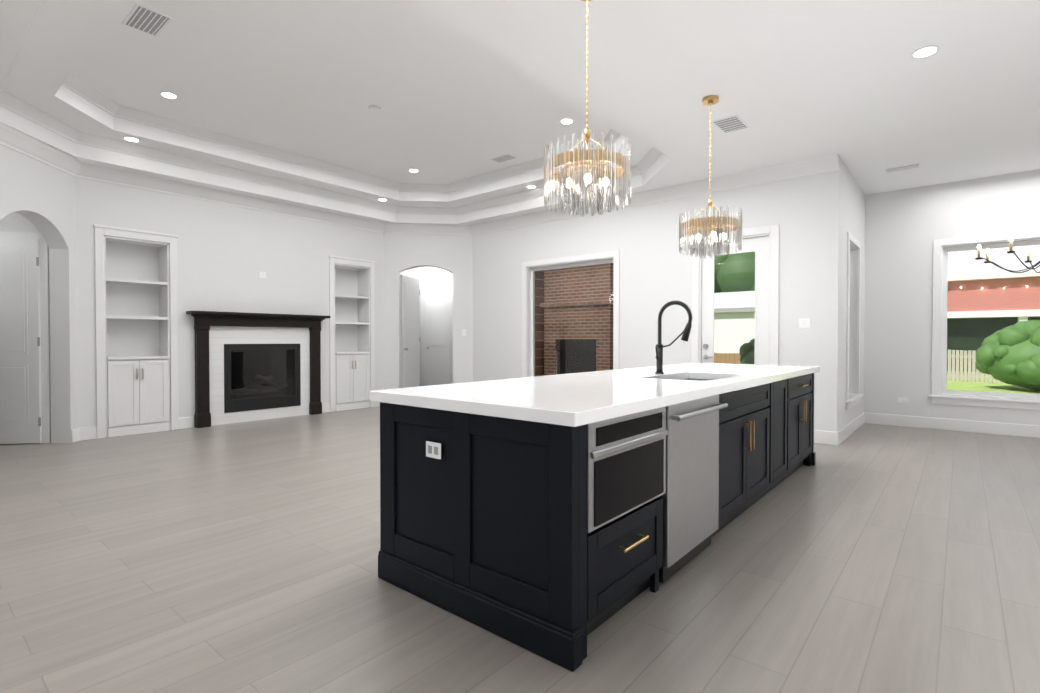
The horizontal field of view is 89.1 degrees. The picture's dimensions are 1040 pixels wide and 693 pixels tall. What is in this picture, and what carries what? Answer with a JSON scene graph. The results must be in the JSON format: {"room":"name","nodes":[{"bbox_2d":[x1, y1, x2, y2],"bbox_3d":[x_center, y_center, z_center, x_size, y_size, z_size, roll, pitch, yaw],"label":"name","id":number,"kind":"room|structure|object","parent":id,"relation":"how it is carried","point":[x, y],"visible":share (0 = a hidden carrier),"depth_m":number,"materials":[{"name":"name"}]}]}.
{"room":"open-plan kitchen","nodes":[
{"label":"open-plan kitchen","id":0,"kind":"room"},
{"bbox_2d":[0,212,50,443],"bbox_3d":[-6.416,-0.313,4.851,2.500,2.850,2.152,0,1,-8],"label":"wall","id":1,"kind":"structure","parent":0,"point":[13,222],"depth_m":5.93,"materials":[{"name":"white paint"}]},
{"bbox_2d":[0,231,50,443],"bbox_3d":[-5.816,-0.092,5.911,0.673,2.380,0.740,1,1,40],"label":"hall door","id":2,"kind":"structure","parent":1,"relation":"in","point":[25,410],"depth_m":5.91,"materials":[{"name":"white paint"}]},
{"bbox_2d":[0,144,77,442],"bbox_3d":[-5.147,-0.497,5.527,0.200,3.200,1.147,0,1,-8],"label":"wall","id":3,"kind":"structure","parent":0,"point":[39,195],"depth_m":5.97,"materials":[{"name":"white paint"}]},
{"bbox_2d":[75,177,383,427],"bbox_3d":[-3.847,-0.528,7.795,0.200,3.200,4.390,1,1,40],"label":"wall","id":4,"kind":"structure","parent":0,"point":[226,254],"depth_m":7.27,"materials":[{"name":"white paint"}]},
{"bbox_2d":[259,272,265,277],"bbox_3d":[-3.764,-1.046,7.724,0.008,0.090,0.100,1,1,40],"label":"switch plate","id":5,"kind":"object","parent":4,"relation":"attached to","point":[261,274],"depth_m":7.72,"materials":[{"name":"white plastic"}]},
{"bbox_2d":[0,0,838,234],"bbox_3d":[-2.199,-2.265,4.287,6.800,0.670,9.700,1,1,40],"label":"crown molding","id":6,"kind":"structure","parent":4,"relation":"attached to","point":[20,142],"depth_m":6.84,"materials":[{"name":"white paint"}]},
{"bbox_2d":[400,267,452,385],"bbox_3d":[-1.794,-0.390,10.621,1.290,2.850,2.000,0,1,-6],"label":"wall","id":7,"kind":"structure","parent":0,"point":[429,276],"depth_m":11.49,"materials":[{"name":"white paint"}]},
{"bbox_2d":[400,275,419,387],"bbox_3d":[-2.067,-0.143,10.049,0.454,2.348,0.741,1,1,40],"label":"door leaf","id":8,"kind":"structure","parent":7,"relation":"in","point":[410,326],"depth_m":9.98,"materials":[{"name":"white paint"}]},
{"bbox_2d":[421,286,452,385],"bbox_3d":[-1.748,-0.142,11.523,0.571,2.330,0.580,1,1,40],"label":"door","id":9,"kind":"structure","parent":7,"relation":"in","point":[436,335],"depth_m":11.48,"materials":[{"name":"white paint"}]},
{"bbox_2d":[383,233,472,388],"bbox_3d":[-1.641,-0.551,9.528,1.570,3.200,0.200,0,1,-6],"label":"wall","id":10,"kind":"structure","parent":0,"point":[453,254],"depth_m":9.43,"materials":[{"name":"white paint"}]},
{"bbox_2d":[0,406,1039,692],"bbox_3d":[-0.878,1.129,5.443,14.800,0.050,13.900,1,1,40],"label":"floor","id":11,"kind":"structure","parent":0,"point":[242,558],"depth_m":2.55,"materials":[{"name":"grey wood"}]},
{"bbox_2d":[93,224,178,438],"bbox_3d":[-4.864,-0.178,6.668,0.411,2.530,0.870,1,1,40],"label":"built-in bookshelf","id":12,"kind":"object","parent":11,"relation":"on","point":[136,315],"visible":1,"depth_m":6.69,"materials":[{"name":"white wood"}]},
{"bbox_2d":[186,311,329,427],"bbox_3d":[-3.845,0.298,7.784,0.591,1.550,1.960,1,1,40],"label":"fireplace","id":13,"kind":"object","parent":11,"relation":"on","point":[255,366],"visible":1,"depth_m":7.62,"materials":[{"name":"tile"}]},
{"bbox_2d":[329,255,374,411],"bbox_3d":[-2.932,-0.208,8.977,0.411,2.530,0.870,1,1,40],"label":"built-in bookshelf","id":14,"kind":"object","parent":11,"relation":"on","point":[352,329],"visible":0.96,"depth_m":9.06,"materials":[{"name":"white wood"}]},
{"bbox_2d":[378,371,819,671],"bbox_3d":[1.049,0.689,3.760,1.221,0.874,4.030,1,1,40],"label":"kitchen island","id":15,"kind":"object","parent":11,"relation":"on","point":[557,519],"depth_m":2.25,"materials":[{"name":"black wood"}]},
{"bbox_2d":[370,363,819,426],"bbox_3d":[1.034,0.227,3.766,1.209,0.050,4.080,1,1,40],"label":"island countertop","id":16,"kind":"structure","parent":15,"relation":"on","point":[572,399],"depth_m":2.55,"materials":[{"name":"white stone"}]},
{"bbox_2d":[655,300,692,373],"bbox_3d":[1.093,-0.066,3.782,0.278,0.531,0.098,1,1,40],"label":"faucet","id":17,"kind":"object","parent":16,"relation":"on","point":[659,346],"visible":1,"depth_m":3.83,"materials":[{"name":"black metal"}]},
{"bbox_2d":[0,0,1039,224],"bbox_3d":[-0.846,-2.481,5.434,15.000,0.770,14.200,1,1,40],"label":"ceiling","id":18,"kind":"structure","parent":0,"point":[456,90],"depth_m":4.75,"materials":[{"name":"white paint"}]},
{"bbox_2d":[122,136,140,141],"bbox_3d":[-4.426,-2.361,6.018,0.168,0.005,0.168,0,1,31],"label":"recessed light","id":19,"kind":"object","parent":18,"relation":"in","point":[128,138],"depth_m":6.02,"materials":[{"name":"white paint"}]},
{"bbox_2d":[122,3,172,36],"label":"ceiling vent","id":20,"kind":"object","parent":18,"relation":"in","point":[144,19],"depth_m":4.20,"materials":[{"name":"white metal"}]},
{"bbox_2d":[159,91,178,98],"bbox_3d":[-3.656,-2.614,5.501,0.168,0.006,0.168,0,1,31],"label":"recessed light","id":21,"kind":"object","parent":18,"relation":"in","point":[169,95],"depth_m":5.49,"materials":[{"name":"white paint"}]},
{"bbox_2d":[369,105,380,112],"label":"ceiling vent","id":22,"kind":"object","parent":18,"relation":"in","point":[372,108],"depth_m":5.76,"materials":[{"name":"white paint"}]},
{"bbox_2d":[408,169,418,172],"bbox_3d":[-1.602,-2.647,7.955,0.168,0.006,0.168,0,1,31],"label":"recessed light","id":23,"kind":"object","parent":18,"relation":"in","point":[410,170],"depth_m":7.94,"materials":[{"name":"white paint"}]},
{"bbox_2d":[490,154,517,162],"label":"ceiling vent","id":24,"kind":"object","parent":18,"relation":"in","point":[507,157],"depth_m":7.40,"materials":[{"name":"white metal"}]},
{"bbox_2d":[526,185,536,188],"bbox_3d":[0.171,-2.386,7.896,0.168,0.005,0.168,0,1,-5],"label":"recessed light","id":25,"kind":"object","parent":18,"relation":"in","point":[529,186],"depth_m":7.87,"materials":[{"name":"white paint"}]},
{"bbox_2d":[559,118,573,124],"bbox_3d":[0.545,-2.623,6.159,0.168,0.006,0.168,0,1,31],"label":"recessed light","id":26,"kind":"object","parent":18,"relation":"in","point":[566,121],"depth_m":6.15,"materials":[{"name":"white paint"}]},
{"bbox_2d":[544,0,630,215],"bbox_3d":[0.389,-1.419,3.058,0.501,1.290,0.500,1,1,40],"label":"light","id":27,"kind":"object","parent":18,"relation":"hanging from","point":[569,185],"visible":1,"depth_m":2.92,"materials":[{"name":"clear glass"}]},
{"bbox_2d":[679,95,741,258],"bbox_3d":[1.601,-1.418,4.444,0.501,1.330,0.500,1,1,40],"label":"light","id":28,"kind":"object","parent":18,"relation":"hanging from","point":[701,239],"visible":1,"depth_m":4.33,"materials":[{"name":"clear glass"}]},
{"bbox_2d":[711,115,748,133],"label":"ceiling vent","id":29,"kind":"object","parent":18,"relation":"in","point":[732,123],"depth_m":4.95,"materials":[{"name":"white metal"}]},
{"bbox_2d":[884,163,920,172],"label":"ceiling vent","id":30,"kind":"object","parent":18,"relation":"in","point":[912,166],"depth_m":6.22,"materials":[{"name":"white metal"}]},
{"bbox_2d":[910,45,940,58],"bbox_3d":[2.850,-2.070,3.716,0.168,0.006,0.168,0,1,31],"label":"recessed light","id":31,"kind":"object","parent":18,"relation":"in","point":[925,51],"depth_m":3.71,"materials":[{"name":"white paint"}]},
{"bbox_2d":[975,237,1039,272],"bbox_3d":[5.529,-1.447,5.524,1.162,1.299,1.166,1,1,40],"label":"chandelier","id":32,"kind":"object","parent":18,"relation":"hanging from","point":[1009,251],"visible":1,"depth_m":5.74,"materials":[{"name":"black metal"}]},
{"bbox_2d":[473,156,841,431],"bbox_3d":[1.369,-0.527,7.779,5.780,3.200,0.200,1,1,40],"label":"wall","id":33,"kind":"structure","parent":0,"point":[803,212],"depth_m":7.11,"materials":[{"name":"white paint"}]},
{"bbox_2d":[522,250,619,377],"bbox_3d":[0.782,-0.328,8.234,1.870,2.120,0.260,1,1,40],"label":"trim","id":34,"kind":"structure","parent":33,"relation":"attached to","point":[614,255],"depth_m":8.25,"materials":[{"name":"white paint"}]},
{"bbox_2d":[531,259,613,376],"bbox_3d":[0.811,-0.344,8.268,1.610,1.890,0.050,1,1,40],"label":"window","id":35,"kind":"structure","parent":33,"relation":"in","point":[571,318],"depth_m":8.26,"materials":[{"name":"clear glass"}]},
{"bbox_2d":[691,224,778,364],"bbox_3d":[2.712,-0.180,6.647,1.050,2.535,0.220,1,1,40],"label":"door frame","id":36,"kind":"structure","parent":33,"relation":"attached to","point":[773,321],"depth_m":6.31,"materials":[{"name":"white paint"}]},
{"bbox_2d":[702,236,768,364],"bbox_3d":[2.674,-0.126,6.592,0.826,2.405,0.105,1,1,40],"label":"back door","id":37,"kind":"structure","parent":33,"relation":"in","point":[735,295],"depth_m":6.59,"materials":[{"name":"white paint"}]},
{"bbox_2d":[799,318,810,328],"bbox_3d":[3.265,-0.264,6.059,0.120,0.120,0.009,1,1,40],"label":"switch plate","id":38,"kind":"object","parent":33,"relation":"attached to","point":[804,323],"depth_m":6.06,"materials":[{"name":"white plastic"}]},
{"bbox_2d":[814,430,835,444],"bbox_3d":[3.278,1.021,6.064,0.585,0.150,0.020,1,1,40],"label":"baseboard","id":39,"kind":"structure","parent":33,"relation":"attached to","point":[820,436],"depth_m":5.93,"materials":[{"name":"white paint"}]},
{"bbox_2d":[840,161,864,429],"bbox_3d":[4.231,-0.515,6.852,0.200,3.200,2.050,1,1,40],"label":"wall","id":40,"kind":"structure","parent":0,"point":[853,209],"depth_m":6.42,"materials":[{"name":"white paint"}]},
{"bbox_2d":[835,412,864,445],"bbox_3d":[4.174,1.013,6.636,0.016,0.150,2.046,1,1,40],"label":"baseboard","id":41,"kind":"structure","parent":40,"relation":"attached to","point":[846,431],"depth_m":6.43,"materials":[{"name":"white paint"}]},
{"bbox_2d":[845,232,863,409],"bbox_3d":[4.141,-0.308,6.701,0.260,2.120,1.030,1,1,40],"label":"trim","id":42,"kind":"structure","parent":40,"relation":"attached to","point":[853,318],"depth_m":6.96,"materials":[{"name":"white paint"}]},
{"bbox_2d":[863,169,1039,425],"bbox_3d":[6.435,-0.507,6.214,4.380,3.200,0.200,1,1,40],"label":"wall","id":43,"kind":"structure","parent":0,"point":[904,228],"depth_m":7.04,"materials":[{"name":"white paint"}]},
{"bbox_2d":[897,398,907,403],"bbox_3d":[5.179,0.731,7.144,0.120,0.075,0.009,1,1,40],"label":"switch plate","id":44,"kind":"object","parent":43,"relation":"attached to","point":[899,400],"depth_m":7.14,"materials":[{"name":"white plastic"}]},
{"bbox_2d":[865,413,1039,437],"bbox_3d":[6.354,1.019,6.161,3.970,0.150,0.016,1,1,40],"label":"baseboard","id":45,"kind":"structure","parent":43,"relation":"attached to","point":[1022,430],"depth_m":6.78,"materials":[{"name":"white paint"}]},
{"bbox_2d":[928,230,1039,409],"bbox_3d":[6.316,-0.312,6.277,2.290,2.140,0.260,1,1,40],"label":"trim","id":46,"kind":"structure","parent":43,"relation":"attached to","point":[937,396],"depth_m":6.81,"materials":[{"name":"white paint"}]},
{"bbox_2d":[941,240,1039,398],"bbox_3d":[6.345,-0.328,6.311,2.030,1.910,0.050,1,1,40],"label":"nook window","id":47,"kind":"structure","parent":43,"relation":"in","point":[990,329],"depth_m":6.65,"materials":[{"name":"clear glass"}]}
]}

